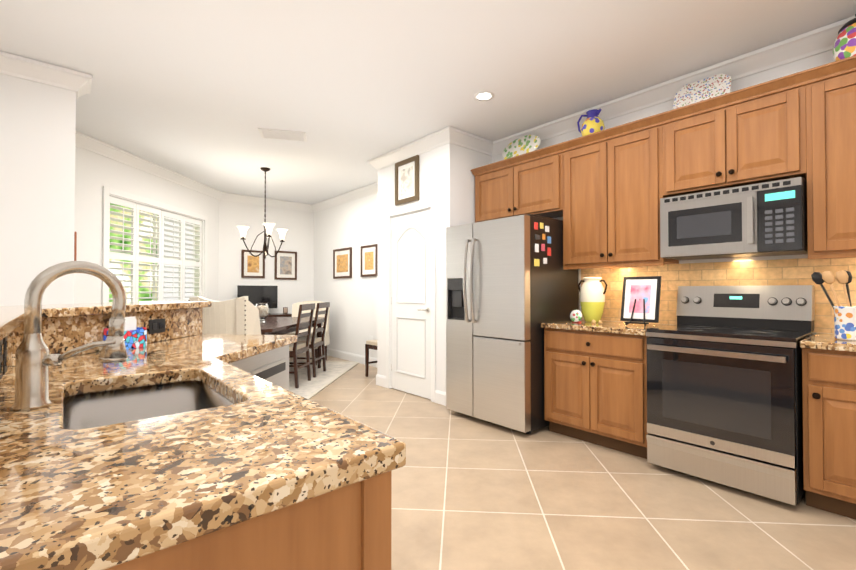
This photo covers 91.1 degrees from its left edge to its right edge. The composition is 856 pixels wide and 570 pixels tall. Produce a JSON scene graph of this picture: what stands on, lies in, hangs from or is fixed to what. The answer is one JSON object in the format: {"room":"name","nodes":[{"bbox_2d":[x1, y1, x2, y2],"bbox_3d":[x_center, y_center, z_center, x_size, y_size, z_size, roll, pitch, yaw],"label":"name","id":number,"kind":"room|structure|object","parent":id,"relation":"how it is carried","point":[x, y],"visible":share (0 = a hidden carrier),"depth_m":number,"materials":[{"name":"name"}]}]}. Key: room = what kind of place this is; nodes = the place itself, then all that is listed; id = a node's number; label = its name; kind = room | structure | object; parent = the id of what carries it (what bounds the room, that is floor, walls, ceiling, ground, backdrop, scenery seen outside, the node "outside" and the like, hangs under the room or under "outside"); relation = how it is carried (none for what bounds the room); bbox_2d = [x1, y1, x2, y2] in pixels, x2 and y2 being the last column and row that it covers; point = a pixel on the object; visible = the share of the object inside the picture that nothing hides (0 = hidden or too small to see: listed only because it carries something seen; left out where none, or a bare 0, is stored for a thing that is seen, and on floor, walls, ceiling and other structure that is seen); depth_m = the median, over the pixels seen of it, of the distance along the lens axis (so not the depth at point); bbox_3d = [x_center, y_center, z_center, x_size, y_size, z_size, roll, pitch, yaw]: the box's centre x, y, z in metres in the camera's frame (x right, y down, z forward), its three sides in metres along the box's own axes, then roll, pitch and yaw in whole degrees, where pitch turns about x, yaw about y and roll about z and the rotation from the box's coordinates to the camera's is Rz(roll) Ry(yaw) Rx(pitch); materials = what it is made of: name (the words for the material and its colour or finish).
{"room":"dining room and kitchen","nodes":[
{"label":"dining room and kitchen","id":0,"kind":"room"},
{"bbox_2d":[0,74,75,305],"bbox_3d":[-4.253,-0.203,1.880,4.080,2.800,0.150,1,-1,-41],"label":"wall","id":1,"kind":"structure","parent":0,"point":[37,167],"depth_m":3.02,"materials":[{"name":"white paint"}]},
{"bbox_2d":[74,232,76,260],"bbox_3d":[-2.698,-0.261,3.212,0.013,0.290,0.060,1,-1,-41],"label":"thermometer","id":2,"kind":"object","parent":1,"relation":"attached to","point":[75,243],"visible":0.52,"depth_m":3.19,"materials":[{"name":"brown wood"}]},
{"bbox_2d":[0,51,311,211],"bbox_3d":[-3.927,-1.508,4.242,7.640,0.122,3.530,1,-1,-41],"label":"crown molding","id":3,"kind":"structure","parent":1,"relation":"attached to","point":[12,65],"depth_m":4.51,"materials":[{"name":"white wood"}]},
{"bbox_2d":[74,146,218,303],"bbox_3d":[-3.719,-0.169,4.489,0.140,2.800,4.950,0,-1,4],"label":"wall","id":4,"kind":"structure","parent":0,"point":[95,173],"depth_m":4.69,"materials":[{"name":"white paint"}]},
{"bbox_2d":[102,186,207,302],"bbox_3d":[-3.616,-0.364,5.652,0.174,1.460,1.980,0,-1,4],"label":"shutters","id":5,"kind":"object","parent":4,"relation":"attached to","point":[143,204],"visible":0.75,"depth_m":5.55,"materials":[{"name":"white wood"}]},
{"bbox_2d":[218,200,313,313],"bbox_3d":[-2.902,-0.130,7.535,1.760,2.800,0.140,1,-1,-41],"label":"wall","id":6,"kind":"structure","parent":0,"point":[299,234],"depth_m":7.49,"materials":[{"name":"white paint"}]},
{"bbox_2d":[241,250,264,277],"bbox_3d":[-3.039,-0.363,7.306,0.390,0.480,0.028,1,-1,-41],"label":"framed picture","id":7,"kind":"object","parent":6,"relation":"attached to","point":[252,266],"visible":0.88,"depth_m":7.29,"materials":[{"name":"brown"}]},
{"bbox_2d":[274,251,296,279],"bbox_3d":[-2.600,-0.358,7.685,0.410,0.520,0.028,1,-1,-41],"label":"framed picture","id":8,"kind":"object","parent":6,"relation":"attached to","point":[285,265],"visible":0.96,"depth_m":7.68,"materials":[{"name":"brown"}]},
{"bbox_2d":[312,182,377,211],"bbox_3d":[-1.156,-1.475,6.807,0.092,0.121,3.030,1,-1,-41],"label":"crown molding","id":9,"kind":"structure","parent":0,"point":[370,189],"depth_m":7.03,"materials":[{"name":"white"}]},
{"bbox_2d":[0,0,855,204],"bbox_3d":[-1.766,-1.634,1.835,8.000,0.060,10.400,1,-1,-41],"label":"ceiling","id":10,"kind":"structure","parent":0,"point":[201,91],"depth_m":3.01,"materials":[{"name":"white paint"}]},
{"bbox_2d":[237,167,287,258],"bbox_3d":[-2.120,-0.950,5.578,0.651,1.210,0.628,1,-1,-41],"label":"chandelier","id":11,"kind":"object","parent":10,"relation":"hanging from","point":[268,227],"visible":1,"depth_m":5.58,"materials":[{"name":"brown metal"}]},
{"bbox_2d":[258,128,306,141],"bbox_3d":[-1.510,-1.562,4.382,0.460,0.016,0.260,0,-1,-14],"label":"ceiling vent","id":12,"kind":"object","parent":10,"relation":"in","point":[282,134],"visible":1,"depth_m":4.35,"materials":[{"name":"white metal"}]},
{"bbox_2d":[474,91,493,100],"bbox_3d":[0.469,-1.579,3.515,0.169,0.006,0.169,0,-1,4],"label":"recessed light","id":13,"kind":"object","parent":10,"relation":"in","point":[484,96],"visible":1,"depth_m":3.49,"materials":[{"name":"white"}]},
{"bbox_2d":[377,143,491,391],"bbox_3d":[0.044,-0.163,4.967,0.660,2.800,1.300,1,-1,-41],"label":"wall","id":14,"kind":"structure","parent":0,"point":[446,180],"depth_m":4.42,"materials":[{"name":"white paint"}]},
{"bbox_2d":[304,347,445,405],"bbox_3d":[-3.621,1.157,3.854,7.640,0.130,4.464,1,-1,-41],"label":"baseboard","id":15,"kind":"structure","parent":14,"relation":"attached to","point":[440,397],"depth_m":6.65,"materials":[{"name":"white wood"}]},
{"bbox_2d":[395,155,418,205],"bbox_3d":[-0.243,-1.183,4.784,0.028,0.495,0.420,1,-1,-41],"label":"framed picture","id":16,"kind":"object","parent":14,"relation":"attached to","point":[406,180],"visible":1,"depth_m":4.77,"materials":[{"name":"brown"}]},
{"bbox_2d":[391,209,430,398],"bbox_3d":[-0.205,0.207,4.746,0.095,2.037,0.730,1,-1,-41],"label":"pantry door","id":17,"kind":"structure","parent":14,"relation":"in","point":[411,306],"depth_m":4.74,"materials":[{"name":"white wood"}]},
{"bbox_2d":[386,200,435,401],"bbox_3d":[-0.174,0.173,4.773,0.118,2.122,0.884,1,-1,-41],"label":"door frame","id":18,"kind":"structure","parent":14,"relation":"attached to","point":[431,205],"depth_m":4.75,"materials":[{"name":"white wood"}]},
{"bbox_2d":[367,126,459,170],"bbox_3d":[-0.240,-1.502,4.738,0.092,0.121,1.484,1,-1,-41],"label":"crown molding","id":19,"kind":"structure","parent":14,"relation":"attached to","point":[449,134],"depth_m":4.57,"materials":[{"name":"white wood"}]},
{"bbox_2d":[455,130,491,155],"bbox_3d":[0.462,-1.506,4.425,0.540,0.121,0.092,1,-1,-41],"label":"crown molding","id":20,"kind":"structure","parent":14,"relation":"attached to","point":[467,140],"depth_m":4.45,"materials":[{"name":"white wood"}]},
{"bbox_2d":[471,147,562,222],"bbox_3d":[0.951,-0.916,4.177,0.330,0.525,1.045,1,-1,-41],"label":"upper cabinet","id":21,"kind":"object","parent":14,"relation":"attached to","point":[533,185],"depth_m":4.00,"materials":[{"name":"brown wood"}]},
{"bbox_2d":[502,135,540,158],"bbox_3d":[0.928,-1.369,4.199,0.079,0.246,0.464,1,-1,-41],"label":"plate","id":22,"kind":"object","parent":21,"relation":"on","point":[523,145],"visible":0.77,"depth_m":4.20,"materials":[{"name":"ceramic"}]},
{"bbox_2d":[492,16,855,155],"bbox_3d":[2.525,-1.530,2.548,0.092,0.121,5.630,1,-1,-41],"label":"crown molding","id":23,"kind":"structure","parent":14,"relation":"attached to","point":[806,45],"depth_m":3.08,"materials":[{"name":"white wood"}]},
{"bbox_2d":[289,352,855,569],"bbox_3d":[-1.766,1.226,1.798,8.000,0.060,10.400,1,-1,-41],"label":"floor","id":24,"kind":"structure","parent":0,"point":[470,492],"depth_m":2.25,"materials":[{"name":"tile"}]},
{"bbox_2d":[105,471,391,569],"bbox_3d":[-0.889,0.659,1.563,1.282,1.068,2.367,1,-1,-41],"label":"base cabinet","id":25,"kind":"object","parent":24,"relation":"on","point":[348,527],"visible":0.25,"depth_m":0.64,"materials":[{"name":"brown wood"}]},
{"bbox_2d":[0,308,202,383],"bbox_3d":[-0.944,0.204,1.460,0.793,0.162,2.274,1,-1,-41],"label":"backsplash","id":26,"kind":"structure","parent":25,"relation":"attached to","point":[61,335],"depth_m":1.79,"materials":[{"name":"stone"}]},
{"bbox_2d":[0,335,7,379],"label":"outlet","id":27,"kind":"object","parent":26,"relation":"attached to","point":[4,342],"depth_m":1.21,"materials":[{"name":"black plastic"}]},
{"bbox_2d":[149,318,164,333],"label":"outlet","id":28,"kind":"object","parent":26,"relation":"attached to","point":[156,325],"depth_m":2.17,"materials":[{"name":"black plastic"}]},
{"bbox_2d":[0,301,211,340],"bbox_3d":[-1.176,0.104,1.460,1.242,0.035,2.577,1,-1,-41],"label":"bar","id":29,"kind":"object","parent":25,"relation":"on","point":[11,318],"visible":0.88,"depth_m":1.77,"materials":[{"name":"stone"}]},
{"bbox_2d":[0,334,405,569],"bbox_3d":[-0.785,0.310,1.595,1.212,0.043,2.272,1,-1,-41],"label":"countertop","id":30,"kind":"structure","parent":25,"relation":"on","point":[102,497],"depth_m":0.67,"materials":[{"name":"stone"}]},
{"bbox_2d":[11,261,127,410],"bbox_3d":[-0.858,0.110,1.020,0.216,0.339,0.123,1,-1,-41],"label":"faucet","id":31,"kind":"object","parent":30,"relation":"on","point":[34,359],"visible":1,"depth_m":0.97,"materials":[{"name":"silver metal"}]},
{"bbox_2d":[104,316,146,349],"bbox_3d":[-1.384,0.219,1.925,0.067,0.145,0.170,0,-1,4],"label":"holder","id":32,"kind":"object","parent":30,"relation":"on","point":[135,336],"visible":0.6,"depth_m":1.94,"materials":[{"name":"multicoloured glass"}]},
{"bbox_2d":[63,381,233,429],"bbox_3d":[-0.745,0.424,1.124,0.410,0.196,0.630,1,-1,-41],"label":"sink basin","id":33,"kind":"object","parent":30,"relation":"in","point":[93,410],"visible":0.04,"depth_m":1.34,"materials":[{"name":"metal"}]},
{"bbox_2d":[229,345,288,389],"bbox_3d":[-1.119,0.773,2.149,0.577,0.855,0.690,0,-1,4],"label":"dishwasher","id":34,"kind":"object","parent":24,"relation":"on","point":[271,366],"visible":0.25,"depth_m":2.23,"materials":[{"name":"grey metal"}]},
{"bbox_2d":[268,313,292,357],"bbox_3d":[-2.881,0.850,7.131,1.120,0.830,0.400,1,-1,-41],"label":"console table","id":35,"kind":"object","parent":24,"relation":"on","point":[280,315],"visible":0.1,"depth_m":7.22,"materials":[{"name":"brown wood"}]},
{"bbox_2d":[237,285,277,313],"bbox_3d":[-2.894,0.257,7.153,0.660,0.494,0.160,1,-1,-41],"label":"flat-screen tv","id":36,"kind":"object","parent":35,"relation":"on","point":[262,294],"visible":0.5,"depth_m":7.17,"materials":[{"name":"black plastic"}]},
{"bbox_2d":[283,307,287,313],"bbox_3d":[-2.553,0.454,7.521,0.080,0.109,0.017,1,-1,-41],"label":"photo frame","id":37,"kind":"object","parent":35,"relation":"on","point":[285,309],"visible":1,"depth_m":7.51,"materials":[{"name":"brown"}]},
{"bbox_2d":[289,361,358,398],"bbox_3d":[-2.175,1.236,5.290,1.900,0.009,3.300,0,-1,4],"label":"dining rug","id":38,"kind":"object","parent":24,"relation":"on","point":[322,380],"visible":0.19,"depth_m":5.68,"materials":[{"name":"beige carpet"}]},
{"bbox_2d":[188,296,260,334],"bbox_3d":[-1.869,0.660,3.996,0.595,1.110,0.503,0,-1,4],"label":"chair","id":39,"kind":"object","parent":38,"relation":"on","point":[238,316],"visible":0.31,"depth_m":3.77,"materials":[{"name":"beige fabric"}]},
{"bbox_2d":[260,317,324,367],"bbox_3d":[-2.086,0.855,5.418,1.000,0.756,2.050,0,-1,4],"label":"dining table","id":40,"kind":"object","parent":38,"relation":"on","point":[278,325],"visible":0.31,"depth_m":5.34,"materials":[{"name":"brown wood"}]},
{"bbox_2d":[256,303,268,322],"bbox_3d":[-2.095,0.350,5.295,0.164,0.250,0.164,1,-1,-41],"label":"jar","id":41,"kind":"object","parent":40,"relation":"on","point":[263,308],"visible":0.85,"depth_m":5.24,"materials":[{"name":"clear glass"}]},
{"bbox_2d":[289,303,314,387],"bbox_3d":[-1.739,0.733,5.234,0.518,0.996,0.470,0,-1,4],"label":"dining chair","id":42,"kind":"object","parent":38,"relation":"on","point":[296,349],"visible":0.73,"depth_m":5.17,"materials":[{"name":"brown wood"}]},
{"bbox_2d":[284,301,329,364],"bbox_3d":[-1.984,0.756,6.821,0.620,0.990,0.669,0,-1,4],"label":"chair","id":43,"kind":"object","parent":38,"relation":"on","point":[295,308],"visible":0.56,"depth_m":7.01,"materials":[{"name":"beige fabric"}]},
{"bbox_2d":[289,302,329,377],"bbox_3d":[-1.694,0.741,5.853,0.518,0.996,0.470,0,-1,4],"label":"dining chair","id":44,"kind":"object","parent":38,"relation":"on","point":[314,342],"visible":0.73,"depth_m":5.78,"materials":[{"name":"brown wood"}]},
{"bbox_2d":[365,340,376,376],"bbox_3d":[-0.503,0.739,5.671,0.518,0.996,0.470,1,-1,-41],"label":"chair","id":45,"kind":"object","parent":24,"relation":"on","point":[370,344],"visible":0.15,"depth_m":5.65,"materials":[{"name":"brown wood"}]},
{"bbox_2d":[446,214,578,433],"bbox_3d":[0.751,0.328,3.904,0.912,1.790,0.906,1,-1,-41],"label":"refrigerator","id":46,"kind":"object","parent":24,"relation":"on","point":[511,285],"visible":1,"depth_m":3.56,"materials":[{"name":"grey metal"}]},
{"bbox_2d":[544,328,648,458],"bbox_3d":[1.449,0.783,3.349,0.630,0.864,0.816,1,-1,-41],"label":"base cabinet","id":47,"kind":"object","parent":24,"relation":"on","point":[595,387],"depth_m":3.10,"materials":[{"name":"brown wood"}]},
{"bbox_2d":[646,285,814,505],"bbox_3d":[1.921,0.590,2.697,0.725,1.175,0.758,1,-1,-41],"label":"range oven","id":48,"kind":"object","parent":24,"relation":"on","point":[724,388],"visible":0.98,"depth_m":2.51,"materials":[{"name":"silver metal"}]},
{"bbox_2d":[802,348,855,519],"bbox_3d":[2.386,0.769,2.265,0.630,0.864,0.470,1,-1,-41],"label":"base cabinet","id":49,"kind":"object","parent":24,"relation":"on","point":[828,376],"depth_m":2.17,"materials":[{"name":"brown wood"}]},
{"bbox_2d":[541,320,855,351],"bbox_3d":[2.014,0.321,2.669,0.639,0.037,2.597,1,-1,-41],"label":"countertop","id":50,"kind":"structure","parent":49,"relation":"on","point":[824,341],"depth_m":2.95,"materials":[{"name":"stone"}]},
{"bbox_2d":[570,310,581,322],"bbox_3d":[1.230,0.258,3.474,0.051,0.108,0.104,1,-1,-41],"label":"plate","id":51,"kind":"object","parent":50,"relation":"on","point":[575,316],"visible":1,"depth_m":3.47,"materials":[{"name":"white ceramic"}]},
{"bbox_2d":[578,277,607,321],"bbox_3d":[1.401,0.124,3.577,0.204,0.378,0.266,1,-1,-41],"label":"vase","id":52,"kind":"object","parent":50,"relation":"on","point":[592,290],"visible":0.96,"depth_m":3.51,"materials":[{"name":"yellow ceramic"}]},
{"bbox_2d":[620,276,661,326],"bbox_3d":[1.601,0.120,3.169,0.178,0.369,0.270,1,-1,-41],"label":"print","id":53,"kind":"object","parent":50,"relation":"on","point":[640,300],"visible":1,"depth_m":3.16,"materials":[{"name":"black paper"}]},
{"bbox_2d":[811,270,855,340],"bbox_3d":[2.271,0.107,2.311,0.158,0.380,0.254,1,-1,-41],"label":"utensil crock","id":54,"kind":"object","parent":50,"relation":"on","point":[844,322],"visible":1,"depth_m":2.30,"materials":[{"name":"ceramic"}]},
{"bbox_2d":[314,50,833,358],"bbox_3d":[1.132,-0.172,4.320,0.140,2.800,10.400,1,-1,-41],"label":"wall","id":55,"kind":"structure","parent":0,"point":[353,224],"depth_m":6.83,"materials":[{"name":"white paint"}]},
{"bbox_2d":[333,247,351,278],"bbox_3d":[-1.470,-0.369,7.202,0.028,0.510,0.600,1,-1,-41],"label":"picture","id":56,"kind":"object","parent":55,"relation":"attached to","point":[342,262],"visible":1,"depth_m":7.19,"materials":[{"name":"brown"}]},
{"bbox_2d":[360,244,377,276],"bbox_3d":[-0.921,-0.378,6.567,0.028,0.490,0.460,1,-1,-41],"label":"picture","id":57,"kind":"object","parent":55,"relation":"attached to","point":[369,260],"visible":0.9,"depth_m":6.55,"materials":[{"name":"brown"}]},
{"bbox_2d":[559,119,678,268],"bbox_3d":[1.559,-0.675,3.470,0.330,1.025,0.815,1,-1,-41],"label":"upper cabinet","id":58,"kind":"object","parent":55,"relation":"attached to","point":[602,193],"depth_m":3.32,"materials":[{"name":"brown wood"}]},
{"bbox_2d":[577,109,604,135],"bbox_3d":[1.401,-1.366,3.627,0.196,0.258,0.242,1,-1,-41],"label":"pitcher","id":59,"kind":"object","parent":58,"relation":"on","point":[593,122],"visible":0.77,"depth_m":3.55,"materials":[{"name":"ceramic"}]},
{"bbox_2d":[581,258,855,333],"bbox_3d":[2.263,0.067,2.887,0.014,0.473,2.597,1,-1,-41],"label":"tile backsplash","id":60,"kind":"structure","parent":55,"relation":"attached to","point":[800,271],"depth_m":2.99,"materials":[{"name":"beige tile"}]},
{"bbox_2d":[663,79,806,197],"bbox_3d":[2.082,-0.925,2.868,0.330,0.540,0.785,1,-1,-41],"label":"upper cabinet","id":61,"kind":"object","parent":55,"relation":"attached to","point":[757,137],"depth_m":2.71,"materials":[{"name":"brown wood"}]},
{"bbox_2d":[673,73,731,108],"bbox_3d":[1.973,-1.373,3.034,0.092,0.256,0.360,1,-1,-41],"label":"platter","id":62,"kind":"object","parent":61,"relation":"on","point":[704,89],"visible":0.58,"depth_m":3.03,"materials":[{"name":"ceramic"}]},
{"bbox_2d":[660,177,807,259],"bbox_3d":[2.039,-0.409,2.824,0.438,0.427,0.765,1,-1,-41],"label":"microwave","id":63,"kind":"object","parent":61,"relation":"attached to","point":[762,219],"visible":1,"depth_m":2.66,"materials":[{"name":"grey metal"}]},
{"bbox_2d":[803,63,855,258],"bbox_3d":[2.666,-0.692,2.190,0.330,1.025,1.000,1,-1,-41],"label":"upper cabinet","id":64,"kind":"object","parent":55,"relation":"attached to","point":[830,178],"depth_m":2.38,"materials":[{"name":"brown wood"}]},
{"bbox_2d":[832,14,855,60],"bbox_3d":[2.465,-1.409,2.396,0.230,0.312,0.230,1,-1,-41],"label":"cookie jar","id":65,"kind":"object","parent":64,"relation":"on","point":[844,46],"visible":0.67,"depth_m":2.38,"materials":[{"name":"multicoloured ceramic"}]},
{"label":"outside","id":66,"kind":"structure","parent":0,"visible":0},
{"bbox_2d":[109,203,156,301],"bbox_3d":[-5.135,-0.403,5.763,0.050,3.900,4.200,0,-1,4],"label":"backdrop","id":67,"kind":"structure","parent":66,"point":[129,249],"depth_m":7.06,"materials":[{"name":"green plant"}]}
]}

